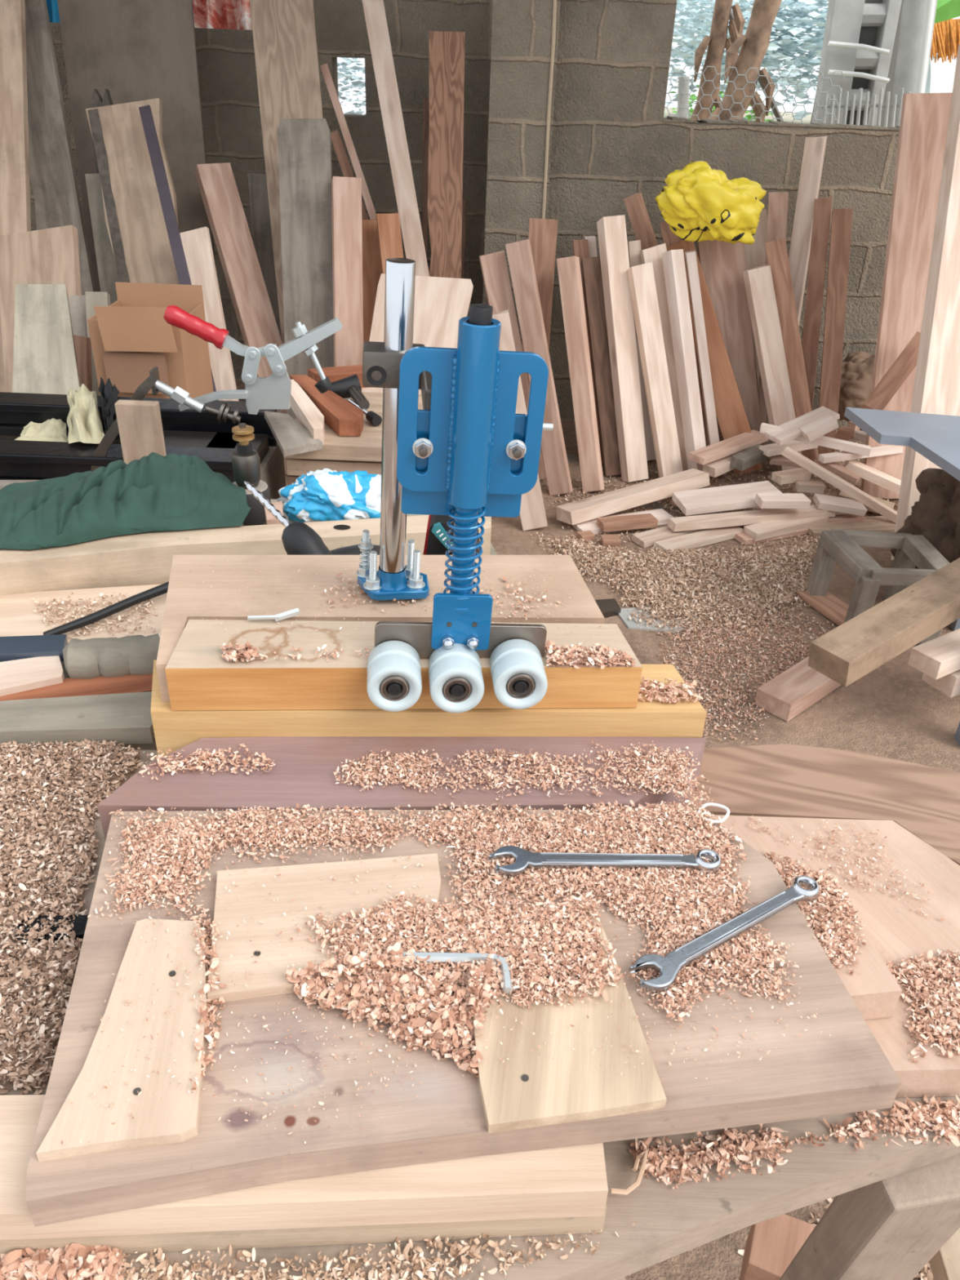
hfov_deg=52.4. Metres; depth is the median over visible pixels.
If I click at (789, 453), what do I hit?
offcut
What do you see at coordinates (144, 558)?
wooden board
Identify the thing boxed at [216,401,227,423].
washer
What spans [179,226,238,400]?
plank
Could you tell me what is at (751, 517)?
offcut
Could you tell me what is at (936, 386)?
plank
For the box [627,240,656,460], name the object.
plank
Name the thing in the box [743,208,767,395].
plank
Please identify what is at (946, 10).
banana leaf
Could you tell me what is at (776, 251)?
plank
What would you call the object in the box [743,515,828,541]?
offcut
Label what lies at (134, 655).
round timber
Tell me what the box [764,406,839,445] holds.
offcut
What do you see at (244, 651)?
wood shavings
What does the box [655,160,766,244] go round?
plastic bag
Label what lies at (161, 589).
rod
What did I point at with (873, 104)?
picket fence
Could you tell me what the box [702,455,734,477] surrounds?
offcut
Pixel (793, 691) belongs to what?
wood block
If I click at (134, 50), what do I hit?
plywood sheet
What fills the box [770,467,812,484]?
offcut
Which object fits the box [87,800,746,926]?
wood shavings
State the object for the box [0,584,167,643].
plank
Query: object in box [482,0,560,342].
wall pillar
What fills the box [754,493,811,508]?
offcut
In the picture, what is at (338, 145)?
stick
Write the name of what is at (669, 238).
plank
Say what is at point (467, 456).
roller guide jig
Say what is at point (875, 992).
board
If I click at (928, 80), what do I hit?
post
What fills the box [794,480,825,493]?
offcut
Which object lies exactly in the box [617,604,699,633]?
concrete slab
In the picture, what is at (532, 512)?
plank
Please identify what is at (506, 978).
key
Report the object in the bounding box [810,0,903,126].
building
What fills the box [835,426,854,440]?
offcut
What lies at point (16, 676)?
plank
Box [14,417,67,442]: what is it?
rag
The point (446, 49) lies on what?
plank
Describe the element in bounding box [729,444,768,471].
offcut
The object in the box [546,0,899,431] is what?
wall
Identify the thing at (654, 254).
plank
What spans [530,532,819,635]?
wood shavings
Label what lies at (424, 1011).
wood shavings
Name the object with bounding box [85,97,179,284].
wooden board
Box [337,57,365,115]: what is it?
tree
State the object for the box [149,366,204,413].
rod
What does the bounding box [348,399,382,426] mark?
screwdriver
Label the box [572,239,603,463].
plank
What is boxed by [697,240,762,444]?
plank
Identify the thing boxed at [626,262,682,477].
plank
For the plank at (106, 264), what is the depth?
3.95 m
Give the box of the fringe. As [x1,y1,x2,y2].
[929,18,959,62]
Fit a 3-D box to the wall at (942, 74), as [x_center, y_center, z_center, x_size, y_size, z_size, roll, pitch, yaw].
[4.663,-3.897,8.110,2.413,1.529,0.100,2,31,0]
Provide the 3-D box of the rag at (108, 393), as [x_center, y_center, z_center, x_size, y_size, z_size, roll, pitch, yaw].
[-0.683,-0.440,1.809,0.040,0.036,0.299,-10,33,-19]
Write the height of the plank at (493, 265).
0.835 m
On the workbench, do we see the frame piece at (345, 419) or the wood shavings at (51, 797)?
the wood shavings at (51, 797)
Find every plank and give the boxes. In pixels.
[0,0,31,392]
[0,225,81,392]
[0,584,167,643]
[0,655,64,696]
[0,674,152,701]
[0,691,155,747]
[0,1094,608,1239]
[0,1204,606,1258]
[25,0,96,295]
[84,173,119,304]
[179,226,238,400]
[247,173,281,339]
[249,0,323,344]
[277,118,333,419]
[361,219,382,342]
[361,273,473,394]
[362,0,429,276]
[376,212,403,273]
[427,31,465,278]
[479,250,546,479]
[492,309,547,530]
[505,239,573,495]
[521,217,557,453]
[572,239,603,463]
[581,256,621,476]
[584,235,597,257]
[623,193,657,250]
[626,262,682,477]
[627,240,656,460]
[639,243,688,471]
[659,221,720,446]
[666,240,761,474]
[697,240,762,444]
[742,265,801,471]
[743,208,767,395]
[764,238,818,471]
[801,196,832,410]
[817,208,853,453]
[860,92,952,498]
[890,44,959,559]
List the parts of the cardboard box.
panel, panel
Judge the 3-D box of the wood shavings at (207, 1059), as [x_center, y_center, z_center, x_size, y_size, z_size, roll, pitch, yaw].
[-0.174,0.227,0.625,0.023,0.015,0.142,-6,32,-14]
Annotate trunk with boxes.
[690,0,745,120]
[706,0,782,122]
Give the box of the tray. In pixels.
[0,373,285,499]
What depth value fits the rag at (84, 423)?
1.73 m
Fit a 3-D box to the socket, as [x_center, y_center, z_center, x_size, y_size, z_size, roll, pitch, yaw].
[0.001,-0.246,0.717,0.009,0.001,0.010,1,30,-7]
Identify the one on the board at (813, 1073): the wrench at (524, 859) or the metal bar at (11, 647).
the wrench at (524, 859)
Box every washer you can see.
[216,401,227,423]
[222,404,231,422]
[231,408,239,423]
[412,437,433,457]
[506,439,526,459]
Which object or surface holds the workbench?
on the floor
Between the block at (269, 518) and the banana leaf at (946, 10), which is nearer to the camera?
the block at (269, 518)
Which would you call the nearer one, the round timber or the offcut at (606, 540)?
the round timber
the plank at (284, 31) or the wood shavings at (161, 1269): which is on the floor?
the plank at (284, 31)
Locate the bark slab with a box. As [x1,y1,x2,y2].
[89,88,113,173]
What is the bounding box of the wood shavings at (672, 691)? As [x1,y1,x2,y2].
[637,676,703,703]
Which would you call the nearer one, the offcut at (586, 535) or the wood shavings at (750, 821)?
the wood shavings at (750, 821)
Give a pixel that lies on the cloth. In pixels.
(155, 491)
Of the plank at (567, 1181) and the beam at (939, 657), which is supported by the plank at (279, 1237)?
the plank at (567, 1181)
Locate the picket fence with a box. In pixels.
[820,88,911,127]
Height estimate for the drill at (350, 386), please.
0.044 m
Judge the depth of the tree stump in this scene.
2.95 m
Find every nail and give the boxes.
[133,1087,141,1095]
[168,970,176,977]
[253,950,260,956]
[521,1074,528,1081]
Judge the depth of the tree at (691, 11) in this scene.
8.38 m
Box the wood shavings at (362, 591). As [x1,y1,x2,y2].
[312,572,563,618]
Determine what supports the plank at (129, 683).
on the workbench
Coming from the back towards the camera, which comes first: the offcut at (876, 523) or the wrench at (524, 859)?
the offcut at (876, 523)
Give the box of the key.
[387,951,512,993]
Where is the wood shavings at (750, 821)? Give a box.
[733,815,944,920]
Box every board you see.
[0,480,248,532]
[0,515,491,595]
[12,284,80,394]
[25,809,901,1226]
[70,295,87,337]
[73,334,92,391]
[84,291,110,395]
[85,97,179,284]
[155,555,604,702]
[195,162,287,475]
[331,176,363,388]
[556,255,604,492]
[596,214,648,482]
[662,248,710,480]
[681,743,959,865]
[710,814,959,1097]
[725,827,902,1019]
[758,191,788,424]
[762,136,826,445]
[798,590,848,626]
[928,1227,959,1279]
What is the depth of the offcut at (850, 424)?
4.00 m
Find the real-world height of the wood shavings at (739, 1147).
0.012 m
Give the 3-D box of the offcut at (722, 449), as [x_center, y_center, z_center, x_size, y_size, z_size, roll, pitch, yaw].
[0.987,-0.765,3.860,0.400,0.045,0.080,-21,38,-33]
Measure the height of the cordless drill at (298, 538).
0.154 m
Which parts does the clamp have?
arm, lever, link plate, plate, link plate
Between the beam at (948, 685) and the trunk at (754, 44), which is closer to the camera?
the beam at (948, 685)
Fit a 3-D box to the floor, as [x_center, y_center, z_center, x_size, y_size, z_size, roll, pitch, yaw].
[0.150,-3.905,9.318,32.000,0.001,28.000,2,31,0]
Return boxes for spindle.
[231,422,271,524]
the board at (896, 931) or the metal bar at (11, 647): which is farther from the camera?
the metal bar at (11, 647)
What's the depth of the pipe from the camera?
5.30 m
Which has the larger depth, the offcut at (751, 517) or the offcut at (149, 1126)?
the offcut at (751, 517)
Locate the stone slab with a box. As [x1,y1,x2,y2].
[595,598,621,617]
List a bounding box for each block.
[115,400,166,464]
[151,659,706,756]
[164,619,642,710]
[264,501,283,524]
[738,1213,815,1279]
[755,656,840,721]
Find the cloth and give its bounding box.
[0,452,251,549]
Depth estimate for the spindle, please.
1.40 m
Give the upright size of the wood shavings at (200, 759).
0.007 m
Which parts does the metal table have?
leg, leg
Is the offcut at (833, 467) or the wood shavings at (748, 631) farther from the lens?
the offcut at (833, 467)
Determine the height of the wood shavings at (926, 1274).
0.018 m
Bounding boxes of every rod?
[43,581,168,635]
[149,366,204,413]
[915,0,935,93]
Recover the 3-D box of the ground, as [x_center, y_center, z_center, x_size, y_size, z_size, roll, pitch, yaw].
[6.051,-3.828,8.645,12.200,0.950,9.000,2,31,0]
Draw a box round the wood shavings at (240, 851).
[61,829,830,1143]
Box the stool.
[805,528,949,644]
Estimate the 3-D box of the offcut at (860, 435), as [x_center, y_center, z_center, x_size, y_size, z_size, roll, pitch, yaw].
[1.530,-0.814,3.898,0.054,0.030,0.040,25,38,33]
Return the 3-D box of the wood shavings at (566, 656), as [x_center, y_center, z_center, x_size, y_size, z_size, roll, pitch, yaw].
[0.098,0.012,0.868,0.080,0.011,0.039,2,31,0]
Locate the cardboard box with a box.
[87,281,213,398]
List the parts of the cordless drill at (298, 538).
motor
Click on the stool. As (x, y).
(843, 547)
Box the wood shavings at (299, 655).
[251,644,370,662]
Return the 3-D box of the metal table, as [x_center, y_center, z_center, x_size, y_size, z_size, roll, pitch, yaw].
[1.319,-0.162,2.572,0.585,0.625,0.871,2,31,0]
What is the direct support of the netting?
on the ground
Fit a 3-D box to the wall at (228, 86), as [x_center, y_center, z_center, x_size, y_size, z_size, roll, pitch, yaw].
[-2.020,-2.702,4.170,4.156,3.100,0.150,2,31,0]
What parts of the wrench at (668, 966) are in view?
recessed panel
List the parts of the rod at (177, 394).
plate, rod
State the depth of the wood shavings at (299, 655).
0.86 m
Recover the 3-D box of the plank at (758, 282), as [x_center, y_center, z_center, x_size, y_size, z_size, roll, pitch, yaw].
[1.176,-1.059,3.897,0.385,0.796,0.102,23,37,31]
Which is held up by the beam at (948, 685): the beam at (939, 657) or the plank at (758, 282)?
the beam at (939, 657)
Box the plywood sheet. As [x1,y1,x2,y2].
[57,0,215,292]
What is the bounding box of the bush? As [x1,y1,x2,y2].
[666,81,773,121]
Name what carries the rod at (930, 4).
on the ground
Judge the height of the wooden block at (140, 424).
0.167 m
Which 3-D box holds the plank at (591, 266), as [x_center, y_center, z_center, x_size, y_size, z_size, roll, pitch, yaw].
[0.484,-1.067,3.848,0.078,0.806,0.340,-16,35,-27]
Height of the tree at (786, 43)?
2.097 m
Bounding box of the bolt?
[204,401,240,423]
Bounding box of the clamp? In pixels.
[163,305,342,414]
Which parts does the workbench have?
metal strip, timber strip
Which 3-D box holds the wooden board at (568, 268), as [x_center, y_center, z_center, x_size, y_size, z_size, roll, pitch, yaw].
[0.386,-1.002,3.720,0.084,0.831,0.410,-12,34,-22]
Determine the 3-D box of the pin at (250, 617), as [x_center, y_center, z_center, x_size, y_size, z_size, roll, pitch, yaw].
[-0.201,-0.021,0.905,0.029,0.006,0.004,2,31,0]
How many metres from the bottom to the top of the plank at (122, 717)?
0.020 m
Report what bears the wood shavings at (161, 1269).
on the workbench
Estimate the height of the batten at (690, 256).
0.830 m
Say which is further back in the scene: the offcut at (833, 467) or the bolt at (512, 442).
the offcut at (833, 467)
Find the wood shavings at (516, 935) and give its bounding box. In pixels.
[296,887,628,1008]
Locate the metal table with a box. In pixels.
[844,407,959,746]
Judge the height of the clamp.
0.180 m
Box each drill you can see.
[244,480,379,555]
[328,373,369,409]
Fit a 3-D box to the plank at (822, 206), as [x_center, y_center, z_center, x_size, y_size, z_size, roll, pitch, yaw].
[1.343,-1.232,3.954,0.067,1.018,0.256,-7,32,-15]
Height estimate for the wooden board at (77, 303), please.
0.730 m
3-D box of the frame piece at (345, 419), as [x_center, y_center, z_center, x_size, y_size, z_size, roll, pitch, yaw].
[-0.301,-0.451,1.863,0.061,0.030,0.315,-16,36,-28]
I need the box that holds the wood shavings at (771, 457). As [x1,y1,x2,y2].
[540,432,898,543]
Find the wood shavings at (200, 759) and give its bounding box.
[138,742,275,780]
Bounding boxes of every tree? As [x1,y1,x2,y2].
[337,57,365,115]
[665,0,959,122]
[668,0,802,85]
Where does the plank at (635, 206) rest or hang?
on the floor
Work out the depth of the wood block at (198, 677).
0.86 m
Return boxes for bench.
[283,391,422,485]
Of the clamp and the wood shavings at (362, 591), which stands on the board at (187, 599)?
the wood shavings at (362, 591)
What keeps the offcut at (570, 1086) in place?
on the board at (813, 1073)
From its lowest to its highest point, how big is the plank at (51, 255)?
0.930 m
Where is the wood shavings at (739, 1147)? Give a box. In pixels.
[629,1094,959,1188]
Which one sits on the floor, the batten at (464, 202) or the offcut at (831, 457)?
the batten at (464, 202)
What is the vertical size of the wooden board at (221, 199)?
1.070 m
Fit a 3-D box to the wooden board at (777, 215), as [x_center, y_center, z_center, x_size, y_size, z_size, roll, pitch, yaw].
[1.223,-1.321,4.093,0.223,1.016,0.057,28,40,36]
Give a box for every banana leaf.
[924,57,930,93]
[933,0,959,23]
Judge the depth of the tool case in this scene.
1.07 m
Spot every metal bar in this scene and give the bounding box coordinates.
[0,634,67,662]
[138,104,218,400]
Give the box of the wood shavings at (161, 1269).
[4,1221,635,1279]
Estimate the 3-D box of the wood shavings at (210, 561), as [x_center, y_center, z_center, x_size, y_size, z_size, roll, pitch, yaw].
[-0.086,-0.040,0.952,0.425,0.010,0.205,2,31,0]
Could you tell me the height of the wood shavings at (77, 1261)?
0.017 m
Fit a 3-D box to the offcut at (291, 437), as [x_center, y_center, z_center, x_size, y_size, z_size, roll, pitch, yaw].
[-0.337,-0.377,1.758,0.071,0.012,0.216,-9,33,-17]
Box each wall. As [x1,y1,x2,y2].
[29,0,493,381]
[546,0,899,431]
[929,59,956,93]
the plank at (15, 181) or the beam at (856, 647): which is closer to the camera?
the beam at (856, 647)
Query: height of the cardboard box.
0.826 m
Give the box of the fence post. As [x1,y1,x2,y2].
[677,75,689,118]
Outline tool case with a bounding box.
[422,515,479,555]
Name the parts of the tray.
rail, saw blade, bed plate, rail, cross plate, cross plate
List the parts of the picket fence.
rail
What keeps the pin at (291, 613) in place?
on the wood block at (198, 677)
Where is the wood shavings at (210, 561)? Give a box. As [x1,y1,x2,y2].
[190,560,616,645]
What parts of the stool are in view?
leg, rail, leg, rail, leg, rail, rail, leg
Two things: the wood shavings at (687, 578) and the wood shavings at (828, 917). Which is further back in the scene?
the wood shavings at (687, 578)
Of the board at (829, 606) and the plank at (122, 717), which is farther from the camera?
the board at (829, 606)
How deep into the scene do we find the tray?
1.83 m
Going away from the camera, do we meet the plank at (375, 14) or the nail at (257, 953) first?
the nail at (257, 953)
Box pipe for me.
[888,0,937,127]
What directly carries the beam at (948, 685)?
on the floor
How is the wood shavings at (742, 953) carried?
on the board at (813, 1073)
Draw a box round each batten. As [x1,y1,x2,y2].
[289,378,324,445]
[422,97,429,257]
[461,199,466,278]
[684,250,719,445]
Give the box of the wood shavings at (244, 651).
[220,640,259,662]
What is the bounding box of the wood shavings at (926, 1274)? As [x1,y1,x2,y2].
[737,1197,933,1279]
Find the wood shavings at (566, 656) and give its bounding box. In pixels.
[544,640,635,669]
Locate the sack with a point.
(857, 368)
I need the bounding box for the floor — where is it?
[235,381,959,1279]
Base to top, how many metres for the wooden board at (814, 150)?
1.219 m
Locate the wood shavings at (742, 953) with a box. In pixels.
[452,867,799,1028]
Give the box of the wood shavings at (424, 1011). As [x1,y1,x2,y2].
[284,942,498,1078]
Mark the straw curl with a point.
(644, 1154)
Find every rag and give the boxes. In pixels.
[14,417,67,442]
[66,383,104,443]
[97,377,119,431]
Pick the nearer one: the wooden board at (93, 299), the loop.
the loop
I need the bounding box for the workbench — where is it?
[0,498,959,1279]
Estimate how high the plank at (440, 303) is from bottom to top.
0.850 m
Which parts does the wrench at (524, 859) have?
recessed panel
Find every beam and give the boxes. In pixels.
[808,557,959,686]
[907,628,959,679]
[921,669,959,697]
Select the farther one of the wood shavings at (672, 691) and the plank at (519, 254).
the plank at (519, 254)
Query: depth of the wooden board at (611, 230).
3.76 m
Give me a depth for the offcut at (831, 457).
3.69 m
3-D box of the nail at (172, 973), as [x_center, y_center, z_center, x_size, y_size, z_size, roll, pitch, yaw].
[-0.201,0.220,0.638,0.004,0.005,0.004,2,31,0]
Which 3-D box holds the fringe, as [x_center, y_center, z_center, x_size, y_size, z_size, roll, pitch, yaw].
[3.434,-4.260,6.929,0.589,0.280,0.205,2,31,0]
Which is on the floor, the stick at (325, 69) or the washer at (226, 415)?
the stick at (325, 69)
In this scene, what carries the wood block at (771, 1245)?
on the floor
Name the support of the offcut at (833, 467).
on the offcut at (789, 476)
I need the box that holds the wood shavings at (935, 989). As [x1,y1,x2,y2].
[884,949,959,1062]
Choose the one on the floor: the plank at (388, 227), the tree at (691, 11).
the plank at (388, 227)
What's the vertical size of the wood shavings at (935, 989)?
0.011 m
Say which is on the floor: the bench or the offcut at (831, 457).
the bench
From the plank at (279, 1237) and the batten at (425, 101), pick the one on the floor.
the batten at (425, 101)
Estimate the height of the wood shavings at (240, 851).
0.014 m
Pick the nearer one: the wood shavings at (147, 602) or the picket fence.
the wood shavings at (147, 602)
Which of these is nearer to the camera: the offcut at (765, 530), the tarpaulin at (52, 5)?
the offcut at (765, 530)
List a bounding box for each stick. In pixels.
[320,63,376,219]
[330,129,368,219]
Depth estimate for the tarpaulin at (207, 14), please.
4.73 m
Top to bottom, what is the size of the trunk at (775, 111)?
0.942 m
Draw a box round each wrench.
[488,845,721,875]
[628,875,819,991]
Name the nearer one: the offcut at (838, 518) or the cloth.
the cloth
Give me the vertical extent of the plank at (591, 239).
0.853 m
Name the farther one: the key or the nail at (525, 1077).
the key
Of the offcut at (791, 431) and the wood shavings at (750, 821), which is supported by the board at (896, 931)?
the wood shavings at (750, 821)
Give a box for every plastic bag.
[277,467,381,522]
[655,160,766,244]
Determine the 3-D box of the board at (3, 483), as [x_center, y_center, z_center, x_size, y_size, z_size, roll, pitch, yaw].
[-0.624,-0.192,1.451,0.557,0.012,0.219,-1,31,-5]
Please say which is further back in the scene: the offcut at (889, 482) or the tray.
the offcut at (889, 482)
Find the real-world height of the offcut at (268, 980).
0.008 m
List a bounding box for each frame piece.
[289,374,363,435]
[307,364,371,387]
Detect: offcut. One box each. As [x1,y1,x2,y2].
[35,918,207,1161]
[207,853,440,1004]
[263,410,322,456]
[472,903,666,1133]
[556,468,709,524]
[572,508,674,534]
[576,530,595,542]
[596,513,657,532]
[600,534,621,548]
[631,525,704,547]
[653,525,743,553]
[666,504,835,531]
[671,480,782,515]
[687,429,768,465]
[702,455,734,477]
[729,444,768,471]
[734,528,808,545]
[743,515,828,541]
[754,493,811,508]
[758,440,817,457]
[759,422,871,456]
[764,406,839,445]
[768,454,804,468]
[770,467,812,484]
[780,445,897,523]
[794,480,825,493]
[798,413,838,441]
[808,515,895,537]
[813,455,861,484]
[813,493,866,515]
[817,445,902,463]
[826,513,865,524]
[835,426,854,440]
[838,490,895,514]
[843,459,901,494]
[847,421,859,431]
[854,430,866,442]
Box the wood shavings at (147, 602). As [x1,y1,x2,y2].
[31,592,159,638]
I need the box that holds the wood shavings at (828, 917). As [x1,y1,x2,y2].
[764,851,866,975]
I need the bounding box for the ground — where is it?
[663,107,812,123]
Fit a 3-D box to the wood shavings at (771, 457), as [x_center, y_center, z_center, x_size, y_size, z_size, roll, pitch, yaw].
[1.313,-0.625,3.915,2.284,0.023,0.945,-12,34,-22]
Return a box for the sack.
[838,351,875,431]
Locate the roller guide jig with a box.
[355,257,553,712]
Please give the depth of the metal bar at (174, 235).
3.53 m
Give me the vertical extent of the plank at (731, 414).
0.887 m
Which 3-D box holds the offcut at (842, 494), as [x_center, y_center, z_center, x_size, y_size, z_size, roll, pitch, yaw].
[1.466,-0.523,3.700,0.201,0.050,0.080,15,33,21]
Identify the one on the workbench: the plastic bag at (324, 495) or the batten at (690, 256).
the plastic bag at (324, 495)
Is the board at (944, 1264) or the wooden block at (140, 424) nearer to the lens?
the board at (944, 1264)
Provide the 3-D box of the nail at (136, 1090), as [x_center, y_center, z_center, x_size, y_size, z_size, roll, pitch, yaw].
[-0.199,0.263,0.566,0.004,0.005,0.004,2,31,0]
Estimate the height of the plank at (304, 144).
1.231 m
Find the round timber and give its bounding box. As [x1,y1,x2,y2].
[62,633,159,679]
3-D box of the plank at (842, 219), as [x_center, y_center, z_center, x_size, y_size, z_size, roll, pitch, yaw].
[1.415,-1.183,3.908,0.077,0.990,0.278,-10,33,-19]
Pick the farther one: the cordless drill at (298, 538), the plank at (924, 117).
the plank at (924, 117)
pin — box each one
[247,614,279,619]
[274,608,299,622]
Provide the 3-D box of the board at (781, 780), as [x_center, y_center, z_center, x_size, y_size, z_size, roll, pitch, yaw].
[0.357,0.159,0.913,0.351,0.026,0.176,14,33,18]
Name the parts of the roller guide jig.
plate, slide arm, roller plate, spring seat, plate, plate, rod, slotted plate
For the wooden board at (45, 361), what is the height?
0.879 m
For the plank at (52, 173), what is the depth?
3.86 m
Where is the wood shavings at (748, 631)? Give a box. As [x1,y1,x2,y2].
[625,595,833,743]
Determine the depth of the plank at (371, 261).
3.92 m
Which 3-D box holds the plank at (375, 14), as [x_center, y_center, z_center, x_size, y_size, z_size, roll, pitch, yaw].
[-0.270,-1.615,3.826,0.080,1.714,0.770,-15,35,-26]
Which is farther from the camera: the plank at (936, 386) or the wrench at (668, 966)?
the plank at (936, 386)
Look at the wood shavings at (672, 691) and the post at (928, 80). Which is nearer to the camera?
the wood shavings at (672, 691)
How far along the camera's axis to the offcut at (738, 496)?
3.55 m
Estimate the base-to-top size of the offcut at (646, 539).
0.024 m
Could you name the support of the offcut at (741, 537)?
on the floor
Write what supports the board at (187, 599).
on the wood block at (174, 730)
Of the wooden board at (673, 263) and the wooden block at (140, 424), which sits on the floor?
the wooden board at (673, 263)
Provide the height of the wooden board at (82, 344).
0.662 m
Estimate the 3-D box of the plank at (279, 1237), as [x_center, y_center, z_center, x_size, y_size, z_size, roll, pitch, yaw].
[-0.142,0.331,0.598,0.434,0.026,0.079,1,31,-2]
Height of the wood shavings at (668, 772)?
0.009 m
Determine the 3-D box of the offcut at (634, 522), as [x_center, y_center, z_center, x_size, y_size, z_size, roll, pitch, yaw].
[0.525,-0.419,3.477,0.210,0.030,0.060,-6,32,-14]
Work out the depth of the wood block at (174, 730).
0.88 m
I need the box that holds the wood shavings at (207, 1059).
[190,915,226,1095]
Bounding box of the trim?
[542,0,556,218]
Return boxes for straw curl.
[610,1149,648,1195]
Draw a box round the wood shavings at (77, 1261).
[0,1243,126,1279]
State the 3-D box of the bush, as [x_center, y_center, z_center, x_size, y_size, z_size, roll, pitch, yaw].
[1.917,-4.275,7.869,0.974,0.559,0.781,22,36,29]
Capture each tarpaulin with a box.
[45,0,60,22]
[191,0,252,30]
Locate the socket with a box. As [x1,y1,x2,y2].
[475,303,487,307]
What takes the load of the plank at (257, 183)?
on the floor
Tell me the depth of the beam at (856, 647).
2.24 m
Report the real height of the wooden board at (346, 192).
1.070 m
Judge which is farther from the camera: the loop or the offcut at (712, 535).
the offcut at (712, 535)
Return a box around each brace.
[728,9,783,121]
[860,331,920,409]
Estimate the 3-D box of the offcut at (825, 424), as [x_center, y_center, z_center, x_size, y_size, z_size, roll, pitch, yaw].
[1.260,-0.791,3.630,0.114,0.087,0.090,1,31,-2]
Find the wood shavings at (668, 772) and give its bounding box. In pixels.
[332,740,713,805]
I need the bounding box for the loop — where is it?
[697,802,729,823]
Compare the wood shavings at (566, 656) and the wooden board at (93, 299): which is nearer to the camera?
the wood shavings at (566, 656)
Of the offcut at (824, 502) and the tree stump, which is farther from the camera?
the offcut at (824, 502)
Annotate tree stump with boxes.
[890,467,959,568]
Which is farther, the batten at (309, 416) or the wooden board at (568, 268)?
the wooden board at (568, 268)
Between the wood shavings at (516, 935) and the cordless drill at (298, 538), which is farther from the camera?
the cordless drill at (298, 538)
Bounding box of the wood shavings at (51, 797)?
[0,737,144,1094]
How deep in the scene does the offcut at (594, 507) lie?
3.56 m
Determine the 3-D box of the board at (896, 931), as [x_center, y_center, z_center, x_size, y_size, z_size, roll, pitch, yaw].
[0.321,0.237,0.780,0.273,0.030,0.260,0,31,-3]
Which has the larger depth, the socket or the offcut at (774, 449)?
the offcut at (774, 449)
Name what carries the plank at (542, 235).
on the floor
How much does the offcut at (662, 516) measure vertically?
0.022 m
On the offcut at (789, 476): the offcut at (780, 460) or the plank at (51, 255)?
the offcut at (780, 460)
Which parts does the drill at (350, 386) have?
handle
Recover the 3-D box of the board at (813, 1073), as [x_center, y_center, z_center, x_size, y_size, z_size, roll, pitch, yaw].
[-0.019,0.216,0.693,0.512,0.025,0.314,-3,31,-8]
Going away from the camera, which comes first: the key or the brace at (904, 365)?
the key
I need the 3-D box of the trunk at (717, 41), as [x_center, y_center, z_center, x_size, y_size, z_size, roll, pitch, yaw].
[1.343,-3.248,5.602,0.255,1.004,0.120,2,31,0]
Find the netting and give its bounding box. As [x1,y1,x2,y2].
[664,64,844,123]

